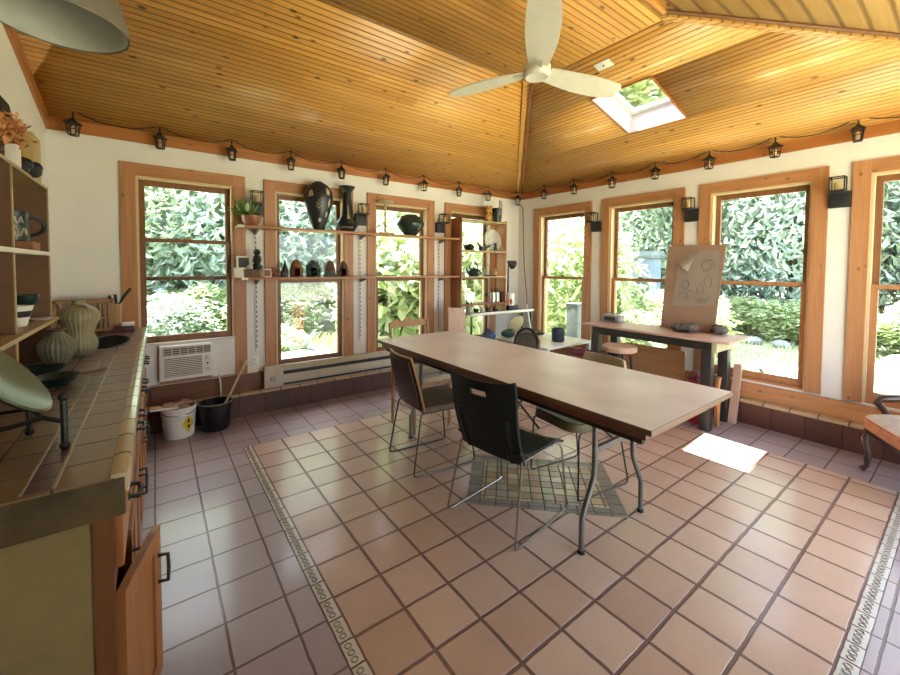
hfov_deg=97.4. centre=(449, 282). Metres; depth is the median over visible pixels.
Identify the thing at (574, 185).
hanging lantern
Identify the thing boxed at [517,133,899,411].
wall
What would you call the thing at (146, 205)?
tree
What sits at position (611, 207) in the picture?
window
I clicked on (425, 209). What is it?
window
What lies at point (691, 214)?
wall sconce
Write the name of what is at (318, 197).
vase
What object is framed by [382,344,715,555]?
folding table
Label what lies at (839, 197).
wall sconce
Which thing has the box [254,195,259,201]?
candle
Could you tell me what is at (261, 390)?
tiled ledge
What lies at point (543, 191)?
hanging lantern
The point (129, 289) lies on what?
kitchen knife
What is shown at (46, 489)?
countertop
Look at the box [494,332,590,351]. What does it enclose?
table
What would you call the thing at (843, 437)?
baseboard
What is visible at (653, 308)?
shrub
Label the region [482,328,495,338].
cloth bag
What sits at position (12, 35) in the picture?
trim
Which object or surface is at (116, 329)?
cookbook
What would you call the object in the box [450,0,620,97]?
ceiling fan
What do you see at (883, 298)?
tree
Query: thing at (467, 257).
shrub
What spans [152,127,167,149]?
hanging lantern
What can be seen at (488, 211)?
carved figure
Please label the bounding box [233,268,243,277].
card
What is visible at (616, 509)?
tile
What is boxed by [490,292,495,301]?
tin can
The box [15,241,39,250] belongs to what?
box
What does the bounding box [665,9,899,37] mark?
trim
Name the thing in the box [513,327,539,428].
chair
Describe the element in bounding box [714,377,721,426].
wood offcut
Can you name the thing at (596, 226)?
wall sconce
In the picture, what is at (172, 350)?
air vent
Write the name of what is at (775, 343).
rock
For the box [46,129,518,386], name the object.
wall
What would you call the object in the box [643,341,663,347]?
leaf plant
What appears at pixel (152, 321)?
shrub
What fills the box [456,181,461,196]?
hanging lantern
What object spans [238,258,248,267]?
picture
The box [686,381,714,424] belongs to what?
storage bin
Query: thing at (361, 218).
wall sconce
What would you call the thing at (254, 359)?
wall outlet
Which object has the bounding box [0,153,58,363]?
bookcase
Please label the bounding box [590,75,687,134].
window
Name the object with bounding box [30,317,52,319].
paper sheet
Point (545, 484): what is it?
tile
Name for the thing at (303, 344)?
leaf plant
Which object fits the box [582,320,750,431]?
workbench
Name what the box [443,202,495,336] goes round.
window
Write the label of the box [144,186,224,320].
tree
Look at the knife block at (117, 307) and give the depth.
3.25 m
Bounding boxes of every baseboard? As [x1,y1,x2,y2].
[147,365,425,434]
[540,347,899,423]
[713,399,899,464]
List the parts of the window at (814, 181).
sill, sash, head casing, sash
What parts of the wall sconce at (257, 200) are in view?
wall plate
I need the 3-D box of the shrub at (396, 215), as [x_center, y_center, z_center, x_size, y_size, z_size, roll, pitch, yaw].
[-1.112,-0.119,8.601,2.934,3.957,3.021,0,2,3]
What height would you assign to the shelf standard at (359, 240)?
1.235 m
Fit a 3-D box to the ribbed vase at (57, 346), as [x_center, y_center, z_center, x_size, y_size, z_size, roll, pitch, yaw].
[-2.163,0.353,2.177,0.161,0.197,0.159,-1,3,-37]
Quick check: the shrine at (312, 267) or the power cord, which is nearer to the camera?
the power cord
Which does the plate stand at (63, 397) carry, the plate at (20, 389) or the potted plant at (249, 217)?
the plate at (20, 389)
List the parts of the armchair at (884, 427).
leg, seat rail, armrest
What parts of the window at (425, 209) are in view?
sash, sash, head casing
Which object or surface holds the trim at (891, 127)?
attached to the wall at (841, 157)
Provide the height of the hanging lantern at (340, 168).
0.207 m
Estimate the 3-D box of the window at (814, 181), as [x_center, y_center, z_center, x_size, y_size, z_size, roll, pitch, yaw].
[3.006,-0.026,3.862,0.212,1.966,0.998,-1,3,-37]
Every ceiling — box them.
[16,0,899,193]
[326,0,661,83]
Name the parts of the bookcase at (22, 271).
panel, shelf, shelf, panel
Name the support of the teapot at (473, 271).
on the shelf unit at (456, 223)
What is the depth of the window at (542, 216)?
5.83 m
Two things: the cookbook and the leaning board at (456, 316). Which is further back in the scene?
the leaning board at (456, 316)
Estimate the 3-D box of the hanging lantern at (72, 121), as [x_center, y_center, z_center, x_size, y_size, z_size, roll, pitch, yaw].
[-2.943,-1.249,3.087,0.088,0.207,0.088,0,2,-20]
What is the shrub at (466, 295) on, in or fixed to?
on the ground at (328, 326)
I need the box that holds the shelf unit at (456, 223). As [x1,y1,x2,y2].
[451,217,506,309]
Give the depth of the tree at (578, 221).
16.96 m
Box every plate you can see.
[0,350,52,410]
[485,229,500,250]
[507,316,523,331]
[593,58,613,70]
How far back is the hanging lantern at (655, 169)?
4.41 m
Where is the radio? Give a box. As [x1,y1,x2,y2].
[602,312,623,322]
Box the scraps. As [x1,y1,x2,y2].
[160,399,192,409]
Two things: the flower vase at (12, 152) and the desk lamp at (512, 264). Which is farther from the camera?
the desk lamp at (512, 264)
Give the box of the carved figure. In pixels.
[485,205,492,220]
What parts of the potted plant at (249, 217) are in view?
pot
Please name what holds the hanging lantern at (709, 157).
hanging from the wire
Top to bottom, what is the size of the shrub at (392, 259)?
3.142 m
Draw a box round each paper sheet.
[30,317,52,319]
[672,251,720,305]
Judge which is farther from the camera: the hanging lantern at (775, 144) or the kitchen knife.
the hanging lantern at (775, 144)
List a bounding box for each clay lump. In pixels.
[670,322,698,332]
[710,324,728,334]
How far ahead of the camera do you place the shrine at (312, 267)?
4.19 m
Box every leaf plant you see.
[281,302,316,350]
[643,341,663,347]
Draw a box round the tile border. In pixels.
[245,446,899,674]
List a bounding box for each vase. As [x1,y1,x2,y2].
[4,143,21,168]
[36,327,76,363]
[57,300,100,356]
[304,181,332,229]
[335,185,358,231]
[492,200,501,221]
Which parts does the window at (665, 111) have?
sash frame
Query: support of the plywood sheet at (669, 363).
on the floor
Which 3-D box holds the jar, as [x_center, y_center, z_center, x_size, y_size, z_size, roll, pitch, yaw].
[0.261,0.375,5.412,0.090,0.100,0.090,-1,3,-37]
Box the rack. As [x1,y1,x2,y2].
[52,298,113,331]
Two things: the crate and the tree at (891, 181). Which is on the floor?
the crate
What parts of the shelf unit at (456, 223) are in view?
panel, shelf, shelf, shelf, shelf, panel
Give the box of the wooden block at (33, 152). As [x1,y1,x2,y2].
[19,131,41,182]
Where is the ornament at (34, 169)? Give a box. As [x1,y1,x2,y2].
[21,157,42,177]
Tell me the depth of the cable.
6.06 m
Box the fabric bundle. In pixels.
[688,373,699,384]
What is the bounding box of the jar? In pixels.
[466,306,471,313]
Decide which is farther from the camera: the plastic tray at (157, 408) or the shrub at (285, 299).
the shrub at (285, 299)
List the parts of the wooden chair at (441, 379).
post, rail, leg, seat frame, post, leg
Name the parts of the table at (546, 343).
leg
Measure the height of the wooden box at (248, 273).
0.078 m
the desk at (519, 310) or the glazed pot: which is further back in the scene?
the desk at (519, 310)
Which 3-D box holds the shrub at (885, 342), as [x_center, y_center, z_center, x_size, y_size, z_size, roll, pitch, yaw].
[9.036,1.084,8.916,1.992,1.091,1.922,-1,2,-31]
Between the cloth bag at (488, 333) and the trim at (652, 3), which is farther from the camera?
the cloth bag at (488, 333)
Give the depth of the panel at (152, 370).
3.53 m
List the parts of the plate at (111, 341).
bowl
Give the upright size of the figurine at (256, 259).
0.200 m
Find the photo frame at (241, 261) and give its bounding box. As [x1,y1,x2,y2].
[236,256,250,268]
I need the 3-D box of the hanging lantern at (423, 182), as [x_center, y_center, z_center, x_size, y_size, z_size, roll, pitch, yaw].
[-0.330,-1.264,5.034,0.088,0.207,0.088,-2,3,-43]
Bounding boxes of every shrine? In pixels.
[289,259,302,276]
[305,259,320,276]
[324,260,335,276]
[337,261,348,276]
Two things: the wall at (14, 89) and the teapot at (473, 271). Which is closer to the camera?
the wall at (14, 89)
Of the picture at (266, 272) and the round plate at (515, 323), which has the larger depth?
the round plate at (515, 323)
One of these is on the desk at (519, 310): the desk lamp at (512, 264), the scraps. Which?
the desk lamp at (512, 264)
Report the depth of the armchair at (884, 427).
2.80 m
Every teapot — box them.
[463,239,474,249]
[466,261,480,275]
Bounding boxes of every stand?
[0,392,70,449]
[376,200,393,233]
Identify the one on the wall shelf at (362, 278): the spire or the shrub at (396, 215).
the spire
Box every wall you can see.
[0,22,47,186]
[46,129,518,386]
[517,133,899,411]
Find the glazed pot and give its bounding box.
[552,327,564,341]
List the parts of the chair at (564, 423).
sled leg, seat, sled leg, backrest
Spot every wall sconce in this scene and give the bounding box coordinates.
[248,190,262,216]
[354,203,369,225]
[435,213,448,232]
[587,212,601,231]
[681,197,698,221]
[828,175,851,208]
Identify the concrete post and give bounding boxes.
[566,302,581,337]
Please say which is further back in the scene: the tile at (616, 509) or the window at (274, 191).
the window at (274, 191)
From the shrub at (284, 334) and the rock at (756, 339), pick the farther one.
the rock at (756, 339)
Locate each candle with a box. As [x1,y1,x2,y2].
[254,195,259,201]
[834,182,841,189]
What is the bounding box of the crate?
[566,350,583,358]
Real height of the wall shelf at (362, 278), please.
0.076 m
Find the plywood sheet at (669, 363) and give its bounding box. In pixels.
[625,342,685,380]
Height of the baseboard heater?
0.218 m
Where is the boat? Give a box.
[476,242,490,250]
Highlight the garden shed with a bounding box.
[624,251,664,305]
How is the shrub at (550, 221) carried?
on the ground at (328, 326)
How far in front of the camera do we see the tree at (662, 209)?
14.69 m
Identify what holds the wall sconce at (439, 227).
attached to the wall at (83, 170)
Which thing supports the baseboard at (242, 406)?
attached to the wall at (83, 170)
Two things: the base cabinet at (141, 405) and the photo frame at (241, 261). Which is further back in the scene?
the photo frame at (241, 261)
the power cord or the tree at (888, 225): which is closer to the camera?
the power cord
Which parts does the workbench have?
leg, leg, rail, rail, leg, leg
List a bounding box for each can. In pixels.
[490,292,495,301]
[496,292,499,301]
[506,293,514,304]
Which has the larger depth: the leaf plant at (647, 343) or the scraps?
the leaf plant at (647, 343)
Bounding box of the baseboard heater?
[263,350,390,388]
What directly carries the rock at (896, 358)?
on the ground at (328, 326)
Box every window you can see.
[119,161,247,386]
[264,179,353,365]
[367,192,434,352]
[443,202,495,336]
[533,201,592,348]
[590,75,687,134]
[600,187,685,355]
[694,166,829,393]
[843,155,899,408]
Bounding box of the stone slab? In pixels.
[281,346,333,358]
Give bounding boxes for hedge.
[145,188,315,324]
[721,185,898,311]
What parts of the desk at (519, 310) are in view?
leg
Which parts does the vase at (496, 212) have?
handle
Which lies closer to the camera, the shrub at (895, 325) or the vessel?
the vessel
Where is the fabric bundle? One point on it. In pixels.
(695, 378)
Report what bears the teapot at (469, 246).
on the shelf unit at (456, 223)
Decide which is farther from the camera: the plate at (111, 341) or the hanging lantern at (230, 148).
the hanging lantern at (230, 148)
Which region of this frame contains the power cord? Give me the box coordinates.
[218,374,221,395]
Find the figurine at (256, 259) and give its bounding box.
[252,249,262,268]
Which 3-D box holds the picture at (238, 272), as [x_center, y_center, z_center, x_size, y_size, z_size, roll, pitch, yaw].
[-1.998,-0.090,3.743,0.063,0.070,0.014,-1,3,-37]
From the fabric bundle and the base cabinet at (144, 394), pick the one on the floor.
the base cabinet at (144, 394)
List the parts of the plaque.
panel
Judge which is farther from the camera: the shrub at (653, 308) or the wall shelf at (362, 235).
the shrub at (653, 308)
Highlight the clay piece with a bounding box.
[271,267,280,276]
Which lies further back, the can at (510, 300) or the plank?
the can at (510, 300)
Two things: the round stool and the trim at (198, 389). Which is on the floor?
the round stool
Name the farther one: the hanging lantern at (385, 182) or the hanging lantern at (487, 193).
the hanging lantern at (487, 193)
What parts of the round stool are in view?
seat, leg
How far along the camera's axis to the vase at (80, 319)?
2.36 m
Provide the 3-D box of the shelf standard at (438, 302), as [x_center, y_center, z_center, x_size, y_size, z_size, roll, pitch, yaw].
[-0.154,0.048,5.374,0.026,1.235,0.014,-1,3,-37]
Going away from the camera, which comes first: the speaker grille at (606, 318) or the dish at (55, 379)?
the dish at (55, 379)
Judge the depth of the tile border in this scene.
1.83 m
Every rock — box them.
[742,336,762,344]
[771,340,791,348]
[885,355,899,363]
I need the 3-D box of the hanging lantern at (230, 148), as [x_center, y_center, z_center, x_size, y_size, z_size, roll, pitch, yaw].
[-2.064,-1.258,3.743,0.088,0.207,0.088,0,2,-20]
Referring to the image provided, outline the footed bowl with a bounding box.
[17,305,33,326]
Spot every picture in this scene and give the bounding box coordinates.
[235,269,242,275]
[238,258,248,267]
[264,270,270,275]
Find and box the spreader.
[80,367,106,374]
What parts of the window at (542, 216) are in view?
sash, head casing, sash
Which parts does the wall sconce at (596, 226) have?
wall plate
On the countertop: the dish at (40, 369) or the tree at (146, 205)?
the dish at (40, 369)
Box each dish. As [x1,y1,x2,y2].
[26,363,66,375]
[36,371,80,387]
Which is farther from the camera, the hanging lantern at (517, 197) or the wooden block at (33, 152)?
the hanging lantern at (517, 197)
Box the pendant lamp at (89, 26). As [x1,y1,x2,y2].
[0,0,129,53]
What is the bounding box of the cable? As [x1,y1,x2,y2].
[517,204,530,327]
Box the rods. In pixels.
[569,348,593,354]
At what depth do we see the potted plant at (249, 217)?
3.79 m
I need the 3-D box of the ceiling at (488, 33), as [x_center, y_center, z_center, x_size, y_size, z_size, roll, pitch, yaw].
[-0.303,-1.734,2.046,3.350,0.050,1.150,-1,3,-37]
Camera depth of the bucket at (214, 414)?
3.54 m
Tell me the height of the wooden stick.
0.542 m
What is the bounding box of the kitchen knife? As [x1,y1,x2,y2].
[119,288,130,302]
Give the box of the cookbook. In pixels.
[110,325,134,332]
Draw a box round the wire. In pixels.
[78,113,899,193]
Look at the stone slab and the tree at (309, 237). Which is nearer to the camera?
the stone slab
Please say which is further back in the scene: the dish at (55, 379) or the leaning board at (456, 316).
the leaning board at (456, 316)
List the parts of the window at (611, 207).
sash, head casing, sash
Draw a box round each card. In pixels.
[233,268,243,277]
[263,269,271,276]
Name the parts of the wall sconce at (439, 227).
wall plate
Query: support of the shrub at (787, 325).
on the ground at (328, 326)
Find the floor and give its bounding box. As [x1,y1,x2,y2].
[141,383,899,674]
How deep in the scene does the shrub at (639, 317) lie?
7.02 m
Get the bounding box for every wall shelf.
[235,224,459,243]
[239,275,459,283]
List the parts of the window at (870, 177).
casing, sill, sash, sash, head casing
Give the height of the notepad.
0.022 m
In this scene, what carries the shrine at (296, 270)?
on the wall shelf at (362, 278)
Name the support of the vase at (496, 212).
on the shelf unit at (456, 223)
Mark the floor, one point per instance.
(752, 550)
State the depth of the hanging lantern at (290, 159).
4.05 m
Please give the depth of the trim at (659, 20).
2.89 m
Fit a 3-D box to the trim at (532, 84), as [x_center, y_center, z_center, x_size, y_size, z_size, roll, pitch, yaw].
[0.931,-1.581,4.874,0.022,0.546,2.762,1,2,8]
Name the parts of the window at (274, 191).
sash, head casing, sash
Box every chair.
[388,317,451,434]
[389,348,474,477]
[447,367,566,550]
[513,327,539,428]
[530,351,627,501]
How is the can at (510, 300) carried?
on the box at (508, 307)
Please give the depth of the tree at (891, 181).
13.57 m
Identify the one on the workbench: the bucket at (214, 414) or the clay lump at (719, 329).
the clay lump at (719, 329)
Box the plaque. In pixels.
[0,95,12,155]
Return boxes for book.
[500,291,503,301]
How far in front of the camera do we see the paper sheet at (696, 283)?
4.12 m
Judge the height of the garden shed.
2.300 m
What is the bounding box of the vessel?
[397,214,423,235]
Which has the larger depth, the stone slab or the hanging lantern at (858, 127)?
the stone slab
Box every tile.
[465,454,628,517]
[481,460,609,507]
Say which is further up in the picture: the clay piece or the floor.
the clay piece
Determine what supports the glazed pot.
on the table at (546, 343)
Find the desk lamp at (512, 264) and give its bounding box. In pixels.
[507,261,516,292]
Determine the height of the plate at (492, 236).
0.313 m
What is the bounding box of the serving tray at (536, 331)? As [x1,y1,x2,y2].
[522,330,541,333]
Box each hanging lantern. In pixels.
[63,112,82,136]
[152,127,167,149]
[226,140,237,160]
[286,151,295,170]
[337,160,345,178]
[382,168,389,185]
[419,175,428,191]
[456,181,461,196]
[485,186,491,200]
[514,191,520,204]
[540,185,547,198]
[569,180,578,193]
[607,171,616,187]
[649,162,660,179]
[702,151,715,169]
[766,137,783,157]
[850,120,865,142]
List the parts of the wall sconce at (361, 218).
wall plate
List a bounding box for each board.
[448,307,466,387]
[660,244,726,332]
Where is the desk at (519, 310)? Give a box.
[465,308,533,334]
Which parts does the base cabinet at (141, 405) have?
door, door, handle, handle, handle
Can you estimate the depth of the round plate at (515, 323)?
5.41 m
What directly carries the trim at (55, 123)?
attached to the wall at (83, 170)
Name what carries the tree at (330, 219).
on the ground at (328, 326)
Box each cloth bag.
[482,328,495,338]
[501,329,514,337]
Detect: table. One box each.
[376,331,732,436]
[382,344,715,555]
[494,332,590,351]
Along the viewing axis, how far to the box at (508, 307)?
5.83 m
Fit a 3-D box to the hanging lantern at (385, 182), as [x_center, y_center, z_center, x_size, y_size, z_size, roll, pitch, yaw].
[-0.763,-1.260,4.712,0.088,0.207,0.088,0,2,-20]
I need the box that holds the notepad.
[122,321,134,325]
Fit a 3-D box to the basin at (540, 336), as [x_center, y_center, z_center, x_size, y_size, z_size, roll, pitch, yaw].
[1.040,0.693,5.027,0.314,0.106,0.314,-1,3,-37]
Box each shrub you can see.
[147,293,224,335]
[151,280,226,334]
[281,283,324,335]
[281,323,313,352]
[327,210,418,346]
[328,210,418,329]
[394,217,481,333]
[409,267,481,334]
[547,217,658,342]
[547,218,583,331]
[618,308,666,348]
[626,289,743,363]
[718,295,776,335]
[741,299,800,343]
[876,314,899,354]
[877,302,899,353]
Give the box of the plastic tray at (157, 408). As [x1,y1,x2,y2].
[150,406,178,411]
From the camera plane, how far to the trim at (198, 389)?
3.75 m
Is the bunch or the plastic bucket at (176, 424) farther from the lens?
the plastic bucket at (176, 424)
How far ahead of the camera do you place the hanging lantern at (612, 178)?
4.82 m
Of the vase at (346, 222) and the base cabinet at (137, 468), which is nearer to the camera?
the base cabinet at (137, 468)
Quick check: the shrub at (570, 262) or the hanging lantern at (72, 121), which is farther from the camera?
the shrub at (570, 262)
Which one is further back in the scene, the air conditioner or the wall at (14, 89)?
the air conditioner
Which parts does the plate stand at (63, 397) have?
post, post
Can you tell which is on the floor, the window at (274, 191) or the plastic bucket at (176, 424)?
the plastic bucket at (176, 424)
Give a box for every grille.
[164,354,202,377]
[604,316,614,320]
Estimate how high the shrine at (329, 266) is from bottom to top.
0.185 m
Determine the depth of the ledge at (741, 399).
3.47 m
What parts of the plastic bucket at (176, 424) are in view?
wire handle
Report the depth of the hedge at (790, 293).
11.28 m
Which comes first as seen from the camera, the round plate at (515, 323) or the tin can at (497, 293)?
the round plate at (515, 323)
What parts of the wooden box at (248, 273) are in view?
lid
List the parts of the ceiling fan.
blade, blade, blade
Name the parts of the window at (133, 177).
sash, head casing, sash, sill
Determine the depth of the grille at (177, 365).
3.61 m
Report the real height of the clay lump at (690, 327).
0.095 m
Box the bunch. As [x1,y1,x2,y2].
[0,111,36,149]
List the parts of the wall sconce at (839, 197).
arm, wall plate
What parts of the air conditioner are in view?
rail, control panel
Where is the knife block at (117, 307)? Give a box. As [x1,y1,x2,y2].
[113,303,121,325]
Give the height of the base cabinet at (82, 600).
0.855 m
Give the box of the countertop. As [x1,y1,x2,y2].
[0,327,147,548]
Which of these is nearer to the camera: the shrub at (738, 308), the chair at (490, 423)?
the chair at (490, 423)
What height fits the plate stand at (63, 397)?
0.171 m
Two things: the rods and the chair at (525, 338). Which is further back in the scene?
the rods
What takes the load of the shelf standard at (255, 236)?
attached to the wall at (83, 170)
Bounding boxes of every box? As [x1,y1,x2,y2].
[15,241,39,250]
[244,269,260,277]
[506,305,517,309]
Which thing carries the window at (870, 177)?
in the wall at (841, 157)
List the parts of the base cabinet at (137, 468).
drawer, door, door, handle, handle, handle, handle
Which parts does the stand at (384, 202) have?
plate, post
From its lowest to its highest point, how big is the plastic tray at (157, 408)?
0.018 m
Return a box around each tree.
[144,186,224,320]
[144,188,170,269]
[215,200,336,323]
[286,206,386,315]
[559,217,625,245]
[581,208,672,256]
[618,78,667,107]
[619,206,726,289]
[659,192,804,301]
[737,181,896,281]
[785,182,899,316]
[881,181,899,302]
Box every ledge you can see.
[147,363,423,412]
[729,396,864,429]
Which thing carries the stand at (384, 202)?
on the wall shelf at (362, 235)
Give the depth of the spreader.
2.01 m
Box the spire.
[282,261,288,276]
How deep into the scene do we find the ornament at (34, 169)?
1.90 m
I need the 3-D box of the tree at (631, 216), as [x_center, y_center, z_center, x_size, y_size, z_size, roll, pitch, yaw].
[7.653,-1.698,14.262,4.190,6.117,4.340,1,2,9]
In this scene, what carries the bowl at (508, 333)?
on the table at (546, 343)
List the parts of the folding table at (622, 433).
leg, apron rail, leg, leg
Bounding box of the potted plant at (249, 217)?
[223,197,261,225]
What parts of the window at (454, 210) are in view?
sash, head casing, sash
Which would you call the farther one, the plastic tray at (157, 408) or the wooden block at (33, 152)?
the plastic tray at (157, 408)
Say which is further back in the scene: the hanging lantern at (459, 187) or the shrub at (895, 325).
the shrub at (895, 325)
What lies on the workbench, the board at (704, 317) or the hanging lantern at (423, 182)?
the board at (704, 317)
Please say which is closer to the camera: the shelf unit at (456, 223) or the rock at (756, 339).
the shelf unit at (456, 223)
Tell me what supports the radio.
on the workbench
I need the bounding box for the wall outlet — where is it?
[251,356,258,366]
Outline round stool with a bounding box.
[602,342,637,369]
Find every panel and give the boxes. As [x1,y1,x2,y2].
[145,345,159,385]
[211,338,234,376]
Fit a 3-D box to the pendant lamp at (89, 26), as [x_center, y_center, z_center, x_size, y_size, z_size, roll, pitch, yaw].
[-1.321,-1.302,1.324,0.374,0.860,0.374,-1,3,-37]
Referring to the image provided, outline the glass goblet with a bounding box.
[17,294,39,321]
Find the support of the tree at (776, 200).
on the ground at (328, 326)
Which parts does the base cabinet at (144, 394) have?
door, door, handle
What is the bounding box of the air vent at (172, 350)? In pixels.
[162,345,210,356]
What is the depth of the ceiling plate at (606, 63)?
3.15 m
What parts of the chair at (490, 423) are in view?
sled leg, backrest, seat, sled leg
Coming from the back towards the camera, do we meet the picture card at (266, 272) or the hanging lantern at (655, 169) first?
the hanging lantern at (655, 169)
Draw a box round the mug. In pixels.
[485,297,489,302]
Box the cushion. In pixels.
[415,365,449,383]
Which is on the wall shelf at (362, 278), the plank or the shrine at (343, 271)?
the shrine at (343, 271)
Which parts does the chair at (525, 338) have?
leg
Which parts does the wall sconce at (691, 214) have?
arm, wall plate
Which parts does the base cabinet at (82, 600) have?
panel, frame, panel, drawer, door, handle, door, door panel, handle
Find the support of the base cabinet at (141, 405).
on the floor
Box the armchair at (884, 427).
[859,394,899,470]
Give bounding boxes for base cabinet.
[0,466,170,674]
[132,407,147,552]
[138,378,149,518]
[142,356,150,463]
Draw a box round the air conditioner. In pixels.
[145,336,235,385]
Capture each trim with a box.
[2,23,48,127]
[45,116,519,200]
[147,340,512,406]
[516,82,526,194]
[519,119,899,199]
[521,83,533,194]
[561,20,660,68]
[644,0,666,14]
[661,14,899,44]
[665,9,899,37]
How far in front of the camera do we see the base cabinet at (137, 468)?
1.84 m
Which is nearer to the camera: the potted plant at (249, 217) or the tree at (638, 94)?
the potted plant at (249, 217)
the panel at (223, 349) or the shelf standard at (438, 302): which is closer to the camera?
the panel at (223, 349)
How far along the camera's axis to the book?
5.80 m
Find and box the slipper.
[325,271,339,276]
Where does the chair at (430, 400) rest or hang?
on the floor
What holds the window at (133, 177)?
in the wall at (83, 170)
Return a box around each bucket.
[159,400,197,439]
[197,396,232,432]
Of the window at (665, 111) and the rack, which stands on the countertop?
the rack
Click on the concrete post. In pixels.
(573, 327)
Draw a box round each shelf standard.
[254,230,257,350]
[359,240,360,339]
[437,240,439,330]
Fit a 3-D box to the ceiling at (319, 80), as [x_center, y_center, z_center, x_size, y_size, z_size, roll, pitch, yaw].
[0.483,-1.537,2.640,5.313,0.575,5.076,-1,3,-37]
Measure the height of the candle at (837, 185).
0.075 m
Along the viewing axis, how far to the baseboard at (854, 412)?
3.52 m
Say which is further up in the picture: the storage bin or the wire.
the wire
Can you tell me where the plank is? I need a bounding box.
[727,363,742,423]
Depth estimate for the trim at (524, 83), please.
4.33 m
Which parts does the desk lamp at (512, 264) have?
lamp shade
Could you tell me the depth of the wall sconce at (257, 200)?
3.90 m
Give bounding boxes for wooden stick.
[224,360,247,402]
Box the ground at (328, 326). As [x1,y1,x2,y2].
[150,288,899,393]
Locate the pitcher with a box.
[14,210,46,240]
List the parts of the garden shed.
door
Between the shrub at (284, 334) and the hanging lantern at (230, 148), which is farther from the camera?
the shrub at (284, 334)
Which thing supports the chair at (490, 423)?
on the floor
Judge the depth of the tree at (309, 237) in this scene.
10.21 m

